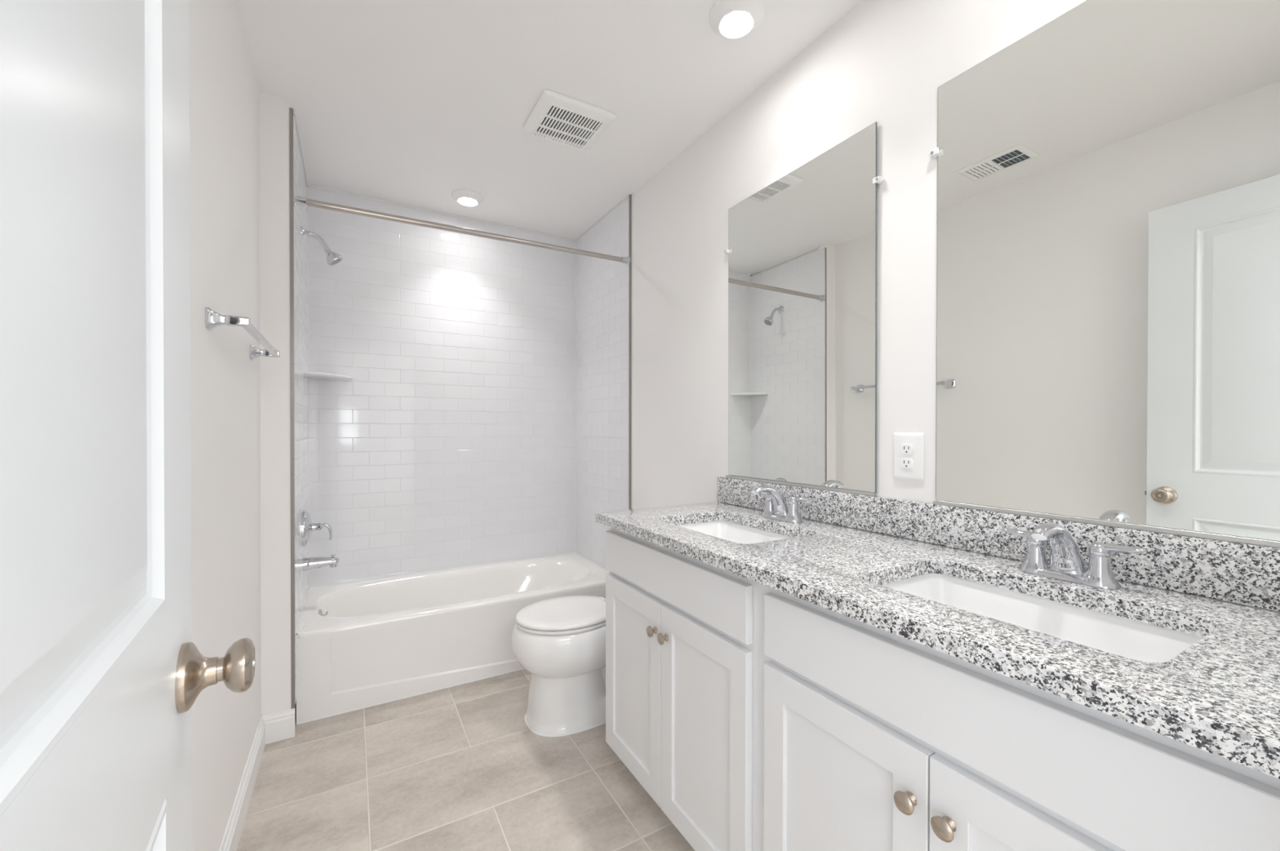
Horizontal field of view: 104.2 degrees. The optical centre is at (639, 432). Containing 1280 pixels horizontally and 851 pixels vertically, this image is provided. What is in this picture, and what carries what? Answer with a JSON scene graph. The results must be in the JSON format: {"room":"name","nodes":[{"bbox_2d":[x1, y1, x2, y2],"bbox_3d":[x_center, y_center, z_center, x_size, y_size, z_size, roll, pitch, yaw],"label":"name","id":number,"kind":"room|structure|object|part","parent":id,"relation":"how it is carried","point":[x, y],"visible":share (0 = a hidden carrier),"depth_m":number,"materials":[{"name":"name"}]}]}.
{"room":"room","nodes":[
{"label":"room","id":0,"kind":"room"},
{"bbox_2d":[189,0,261,850],"bbox_3d":[-1.097,-0.048,1.192,0.100,2.497,3.403,0,0,-30],"label":"wall","id":1,"kind":"structure","parent":0,"point":[224,116],"depth_m":1.35,"materials":[{"name":"white paint"}]},
{"bbox_2d":[218,715,265,850],"bbox_3d":[-0.853,1.149,0.890,0.014,0.108,2.383,0,0,-30],"label":"baseboard","id":2,"kind":"structure","parent":1,"relation":"attached to","point":[233,830],"depth_m":1.56,"materials":[{"name":"white paint"}]},
{"bbox_2d":[204,306,279,359],"bbox_3d":[-1.168,-0.279,1.494,0.081,0.051,0.661,0,0,-30],"label":"towel bar","id":3,"kind":"object","parent":1,"relation":"attached to","point":[213,319],"visible":1,"depth_m":1.24,"materials":[{"name":"silver metal"}]},
{"bbox_3d":[-1.015,-0.278,1.230,0.081,0.051,0.051,0,0,-30],"label":"post","id":4,"kind":"part","parent":3,"relation":"part of","materials":[{"name":"silver metal"}]},
{"bbox_3d":[-1.321,-0.281,1.758,0.081,0.051,0.051,0,0,-30],"label":"post","id":5,"kind":"part","parent":3,"relation":"part of","materials":[{"name":"silver metal"}]},
{"bbox_2d":[258,92,296,715],"bbox_3d":[-1.633,-0.055,2.310,0.096,2.497,0.869,0,0,-30],"label":"wall","id":6,"kind":"structure","parent":0,"point":[273,112],"depth_m":1.93,"materials":[{"name":"white paint"}]},
{"bbox_2d":[262,708,295,744],"bbox_3d":[-1.407,1.142,1.938,0.107,0.108,0.014,0,0,-30],"label":"baseboard","id":7,"kind":"structure","parent":6,"relation":"attached to","point":[279,726],"depth_m":1.94,"materials":[{"name":"white paint"}]},
{"bbox_2d":[288,107,295,709],"bbox_3d":[-1.368,-0.092,1.960,0.013,2.363,0.004,0,0,-30],"label":"trim","id":8,"kind":"structure","parent":6,"relation":"attached to","point":[291,110],"depth_m":1.96,"materials":[{"name":"grey metal"}]},
{"bbox_2d":[293,112,308,702],"bbox_3d":[-1.561,-0.095,2.293,0.010,2.363,0.769,0,0,-30],"label":"tiled wall","id":9,"kind":"structure","parent":6,"relation":"attached to","point":[300,212],"depth_m":2.21,"materials":[{"name":"white tile"}]},
{"bbox_2d":[301,510,332,546],"bbox_3d":[-1.524,0.445,2.356,0.116,0.166,0.166,0,0,-30],"label":"shower valve","id":10,"kind":"object","parent":9,"relation":"attached to","point":[308,526],"visible":1,"depth_m":2.30,"materials":[{"name":"silver metal"}]},
{"bbox_3d":[-1.497,0.470,2.372,0.054,0.081,0.022,0,0,-30],"label":"lever","id":11,"kind":"part","parent":10,"relation":"part of","materials":[{"name":"silver metal"}]},
{"bbox_2d":[302,554,339,571],"bbox_3d":[-1.512,0.615,2.364,0.147,0.064,0.062,0,0,-30],"label":"tub spout","id":12,"kind":"object","parent":9,"relation":"attached to","point":[308,563],"visible":1,"depth_m":2.34,"materials":[{"name":"silver metal"}]},
{"bbox_2d":[301,226,342,266],"bbox_3d":[-1.503,-0.879,2.360,0.163,0.161,0.072,0,0,-30],"label":"showerhead","id":13,"kind":"object","parent":9,"relation":"attached to","point":[332,258],"visible":1,"depth_m":2.35,"materials":[{"name":"silver metal"}]},
{"bbox_3d":[-1.525,-0.903,2.347,0.112,0.084,0.021,0,0,-30],"label":"arm","id":14,"kind":"part","parent":13,"relation":"part of","materials":[{"name":"silver metal"}]},
{"bbox_2d":[305,371,354,380],"bbox_3d":[-1.606,-0.296,2.589,0.210,0.017,0.210,0,0,-30],"label":"corner shelf","id":15,"kind":"object","parent":9,"relation":"attached to","point":[310,375],"visible":1,"depth_m":2.57,"materials":[{"name":"white ceramic"}]},
{"bbox_2d":[293,193,630,265],"bbox_3d":[-0.719,-0.935,2.357,1.514,0.064,0.048,0,0,-30],"label":"shower curtain rod","id":16,"kind":"object","parent":9,"relation":"attached to","point":[300,201],"visible":1,"depth_m":2.25,"materials":[{"name":"grey metal"}]},
{"bbox_2d":[308,186,574,587],"bbox_3d":[-1.097,-0.242,3.012,1.516,2.121,0.009,0,0,-30],"label":"tiled wall","id":17,"kind":"structure","parent":0,"point":[450,444],"depth_m":2.94,"materials":[{"name":"white tile"}]},
{"bbox_2d":[293,110,629,724],"bbox_3d":[-0.907,-0.056,2.684,1.532,2.496,0.768,0,0,-30],"label":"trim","id":18,"kind":"structure","parent":17,"relation":"attached to","point":[295,113],"depth_m":2.81,"materials":[{"name":"white"}]},
{"bbox_2d":[236,669,694,850],"bbox_3d":[-0.317,1.229,1.577,1.630,0.060,3.272,0,0,-30],"label":"floor","id":19,"kind":"structure","parent":0,"point":[461,767],"depth_m":1.68,"materials":[{"name":"tile"}]},
{"bbox_2d":[296,553,608,724],"bbox_3d":[-0.922,1.008,2.716,1.516,0.372,0.692,0,0,-30],"label":"bathtub","id":20,"kind":"object","parent":19,"relation":"on","point":[362,645],"visible":0.86,"depth_m":2.36,"materials":[{"name":"white ceramic"}]},
{"bbox_2d":[297,553,608,639],"bbox_3d":[-0.923,0.968,2.718,1.516,0.292,0.687,0,0,-30],"label":"basin","id":21,"kind":"object","parent":20,"relation":"in","point":[485,602],"depth_m":2.64,"materials":[{"name":"white ceramic"}]},
{"bbox_2d":[511,595,605,737],"bbox_3d":[-0.187,0.810,2.192,0.746,0.772,0.406,0,0,-30],"label":"toilet","id":22,"kind":"object","parent":19,"relation":"on","point":[561,642],"visible":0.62,"depth_m":1.99,"materials":[{"name":"white ceramic"}]},
{"bbox_3d":[-0.321,0.759,2.114,0.407,0.020,0.356,0,0,-30],"label":"lid","id":23,"kind":"part","parent":22,"relation":"part of","materials":[{"name":"white plastic"}]},
{"bbox_3d":[-0.321,0.779,2.114,0.406,0.016,0.354,0,0,-30],"label":"seat","id":24,"kind":"part","parent":22,"relation":"part of","materials":[{"name":"white plastic"}]},
{"bbox_2d":[605,527,1279,850],"bbox_3d":[0.498,0.762,1.224,0.572,0.880,1.602,0,0,-30],"label":"vanity cabinet","id":25,"kind":"object","parent":19,"relation":"on","point":[756,717],"visible":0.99,"depth_m":0.90,"materials":[{"name":"white paint"}]},
{"bbox_3d":[-0.023,0.804,1.625,0.020,0.600,0.362,0,0,-30],"label":"door","id":26,"kind":"part","parent":25,"relation":"part of","materials":[{"name":"white paint"}]},
{"bbox_3d":[0.035,0.588,1.477,0.027,0.033,0.033,0,0,-30],"label":"knob","id":27,"kind":"part","parent":25,"relation":"part of","materials":[{"name":"silver metal"}]},
{"bbox_3d":[0.065,0.588,1.425,0.027,0.033,0.033,0,0,-30],"label":"knob","id":28,"kind":"part","parent":25,"relation":"part of","materials":[{"name":"silver metal"}]},
{"bbox_3d":[0.069,0.418,1.464,0.020,0.134,0.730,0,0,-30],"label":"drawer","id":29,"kind":"part","parent":25,"relation":"part of","materials":[{"name":"white paint"}]},
{"bbox_3d":[0.161,0.806,1.308,0.020,0.600,0.364,0,0,-30],"label":"door","id":30,"kind":"part","parent":25,"relation":"part of","materials":[{"name":"white paint"}]},
{"bbox_3d":[0.370,0.808,0.947,0.020,0.600,0.359,0,0,-30],"label":"door","id":31,"kind":"part","parent":25,"relation":"part of","materials":[{"name":"white paint"}]},
{"bbox_3d":[0.428,0.592,0.801,0.027,0.033,0.033,0,0,-30],"label":"knob","id":32,"kind":"part","parent":25,"relation":"part of","materials":[{"name":"silver metal"}]},
{"bbox_2d":[595,476,1279,779],"bbox_3d":[0.494,0.254,1.226,0.575,0.135,1.622,0,0,-30],"label":"countertop","id":33,"kind":"structure","parent":25,"relation":"on","point":[1220,696],"depth_m":0.89,"materials":[{"name":"stone"}]},
{"bbox_2d":[678,520,792,544],"bbox_3d":[0.282,0.397,1.548,0.355,0.155,0.502,0,0,-30],"label":"sink","id":34,"kind":"object","parent":33,"relation":"in","point":[726,531],"visible":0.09,"depth_m":1.74,"materials":[{"name":"white ceramic"}]},
{"bbox_2d":[751,484,810,523],"bbox_3d":[0.463,0.228,1.657,0.180,0.117,0.180,0,0,12],"label":"faucet","id":35,"kind":"object","parent":33,"relation":"on","point":[776,508],"visible":1,"depth_m":1.62,"materials":[{"name":"silver metal"}]},
{"bbox_3d":[0.444,0.244,1.700,0.056,0.076,0.056,0,0,-30],"label":"handle","id":36,"kind":"part","parent":35,"relation":"part of","materials":[{"name":"silver metal"}]},
{"bbox_3d":[0.428,0.227,1.631,0.149,0.115,0.072,0,0,-30],"label":"spout","id":37,"kind":"part","parent":35,"relation":"part of","materials":[{"name":"silver metal"}]},
{"bbox_3d":[0.495,0.244,1.612,0.056,0.076,0.056,0,0,-30],"label":"handle","id":38,"kind":"part","parent":35,"relation":"part of","materials":[{"name":"silver metal"}]},
{"bbox_3d":[0.511,0.214,1.585,0.026,0.023,0.069,0,0,-30],"label":"lever","id":39,"kind":"part","parent":35,"relation":"part of","materials":[{"name":"silver metal"}]},
{"bbox_2d":[880,573,1202,662],"bbox_3d":[0.665,0.402,0.888,0.355,0.155,0.502,0,0,-30],"label":"sink","id":40,"kind":"object","parent":33,"relation":"in","point":[1109,633],"visible":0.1,"depth_m":0.95,"materials":[{"name":"white ceramic"}]},
{"bbox_2d":[1000,523,1148,590],"bbox_3d":[0.846,0.232,0.997,0.180,0.117,0.180,0,0,12],"label":"faucet","id":41,"kind":"object","parent":33,"relation":"on","point":[1066,562],"visible":1,"depth_m":0.97,"materials":[{"name":"silver metal"}]},
{"bbox_3d":[0.812,0.218,1.067,0.026,0.023,0.069,0,0,-30],"label":"lever","id":42,"kind":"part","parent":41,"relation":"part of","materials":[{"name":"silver metal"}]},
{"bbox_3d":[0.827,0.248,1.040,0.056,0.076,0.056,0,0,-30],"label":"handle","id":43,"kind":"part","parent":41,"relation":"part of","materials":[{"name":"silver metal"}]},
{"bbox_3d":[0.811,0.231,0.972,0.149,0.115,0.072,0,0,-30],"label":"spout","id":44,"kind":"part","parent":41,"relation":"part of","materials":[{"name":"silver metal"}]},
{"bbox_3d":[0.878,0.249,0.952,0.056,0.076,0.056,0,0,-30],"label":"handle","id":45,"kind":"part","parent":41,"relation":"part of","materials":[{"name":"silver metal"}]},
{"bbox_3d":[0.894,0.219,0.925,0.026,0.023,0.069,0,0,-30],"label":"lever","id":46,"kind":"part","parent":41,"relation":"part of","materials":[{"name":"silver metal"}]},
{"bbox_3d":[0.458,0.593,0.749,0.027,0.033,0.033,0,0,-30],"label":"knob","id":47,"kind":"part","parent":25,"relation":"part of","materials":[{"name":"silver metal"}]},
{"bbox_3d":[0.556,0.810,0.627,0.020,0.600,0.374,0,0,-30],"label":"door","id":48,"kind":"part","parent":25,"relation":"part of","materials":[{"name":"white paint"}]},
{"bbox_3d":[0.465,0.423,0.781,0.020,0.134,0.736,0,0,-30],"label":"drawer","id":49,"kind":"part","parent":25,"relation":"part of","materials":[{"name":"white paint"}]},
{"bbox_2d":[234,0,862,239],"bbox_3d":[-0.365,-1.348,1.648,1.830,0.100,3.472,0,0,-30],"label":"ceiling","id":50,"kind":"structure","parent":0,"point":[413,103],"depth_m":1.85,"materials":[{"name":"white paint"}]},
{"bbox_2d":[451,189,484,206],"bbox_3d":[-0.952,-1.289,2.752,0.170,0.031,0.170,0,0,-30],"label":"recessed light","id":51,"kind":"object","parent":50,"relation":"in","point":[466,197],"visible":1,"depth_m":2.71,"materials":[{"name":"white plastic"}]},
{"bbox_2d":[522,89,616,151],"bbox_3d":[-0.297,-1.286,2.074,0.310,0.027,0.286,0,0,-30],"label":"ceiling vent","id":52,"kind":"object","parent":50,"relation":"in","point":[557,117],"visible":1,"depth_m":2.04,"materials":[{"name":"white plastic"}]},
{"bbox_2d":[708,0,764,39],"bbox_3d":[0.299,-1.281,1.547,0.170,0.031,0.170,0,0,-30],"label":"recessed light","id":53,"kind":"object","parent":50,"relation":"in","point":[728,19],"visible":1,"depth_m":1.52,"materials":[{"name":"white plastic"}]},
{"bbox_2d":[631,0,1086,509],"bbox_3d":[0.382,-0.052,2.090,0.100,2.497,3.472,0,0,-30],"label":"wall","id":54,"kind":"structure","parent":0,"point":[886,63],"depth_m":1.66,"materials":[{"name":"white paint"}]},
{"bbox_2d":[575,196,628,570],"bbox_3d":[-0.246,-0.242,3.063,0.009,2.121,0.756,0,0,-30],"label":"tiled wall","id":55,"kind":"structure","parent":54,"relation":"attached to","point":[602,285],"depth_m":3.05,"materials":[{"name":"white tile"}]},
{"bbox_2d":[628,194,631,509],"bbox_3d":[-0.055,-0.060,2.733,0.011,2.485,0.009,0,0,-30],"label":"trim","id":56,"kind":"structure","parent":54,"relation":"attached to","point":[629,196],"depth_m":2.73,"materials":[{"name":"grey metal"}]},
{"bbox_2d":[724,121,884,496],"bbox_3d":[0.520,-0.361,1.733,0.021,1.086,0.694,0,0,-30],"label":"wall mirror","id":57,"kind":"object","parent":54,"relation":"attached to","point":[802,251],"visible":1,"depth_m":1.66,"materials":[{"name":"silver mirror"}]},
{"bbox_2d":[893,432,924,480],"bbox_3d":[0.736,0.065,1.371,0.009,0.130,0.087,0,0,-30],"label":"electrical outlet","id":58,"kind":"object","parent":54,"relation":"attached to","point":[908,447],"visible":1,"depth_m":1.37,"materials":[{"name":"white plastic"}]},
{"bbox_2d":[901,458,912,468],"bbox_3d":[0.734,0.084,1.370,0.003,0.027,0.033,0,0,-30],"label":"receptacle","id":59,"kind":"object","parent":58,"relation":"attached to","point":[905,463],"depth_m":1.37,"materials":[{"name":"white plastic"}]},
{"bbox_2d":[901,444,912,454],"bbox_3d":[0.734,0.045,1.370,0.003,0.027,0.033,0,0,-30],"label":"receptacle","id":60,"kind":"object","parent":58,"relation":"attached to","point":[906,449],"depth_m":1.37,"materials":[{"name":"white plastic"}]},
{"bbox_2d":[717,476,1279,611],"bbox_3d":[0.734,0.237,1.365,0.019,0.103,1.622,0,0,-30],"label":"backsplash","id":61,"kind":"structure","parent":54,"relation":"attached to","point":[1244,574],"depth_m":1.05,"materials":[{"name":"stone"}]},
{"bbox_2d":[929,0,1279,547],"bbox_3d":[0.937,-0.356,1.014,0.019,1.086,0.694,0,0,-30],"label":"wall mirror","id":62,"kind":"object","parent":54,"relation":"attached to","point":[1108,304],"visible":1,"depth_m":1.00,"materials":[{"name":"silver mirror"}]},
{"bbox_3d":[0.477,-0.040,0.204,1.630,2.497,0.115,0,0,-30],"label":"wall","id":63,"kind":"structure","parent":0,"visible":0},
{"bbox_2d":[0,0,255,850],"bbox_3d":[-0.318,0.152,0.218,0.154,2.086,0.773,0,0,-30],"label":"door","id":64,"kind":"structure","parent":63,"relation":"in","point":[102,672],"depth_m":0.30,"materials":[{"name":"white paint"}]},
{"bbox_3d":[-0.441,0.248,0.520,0.061,0.067,0.066,0,0,-30],"label":"knob","id":65,"kind":"part","parent":64,"relation":"part of","materials":[{"name":"silver metal"}]}
]}

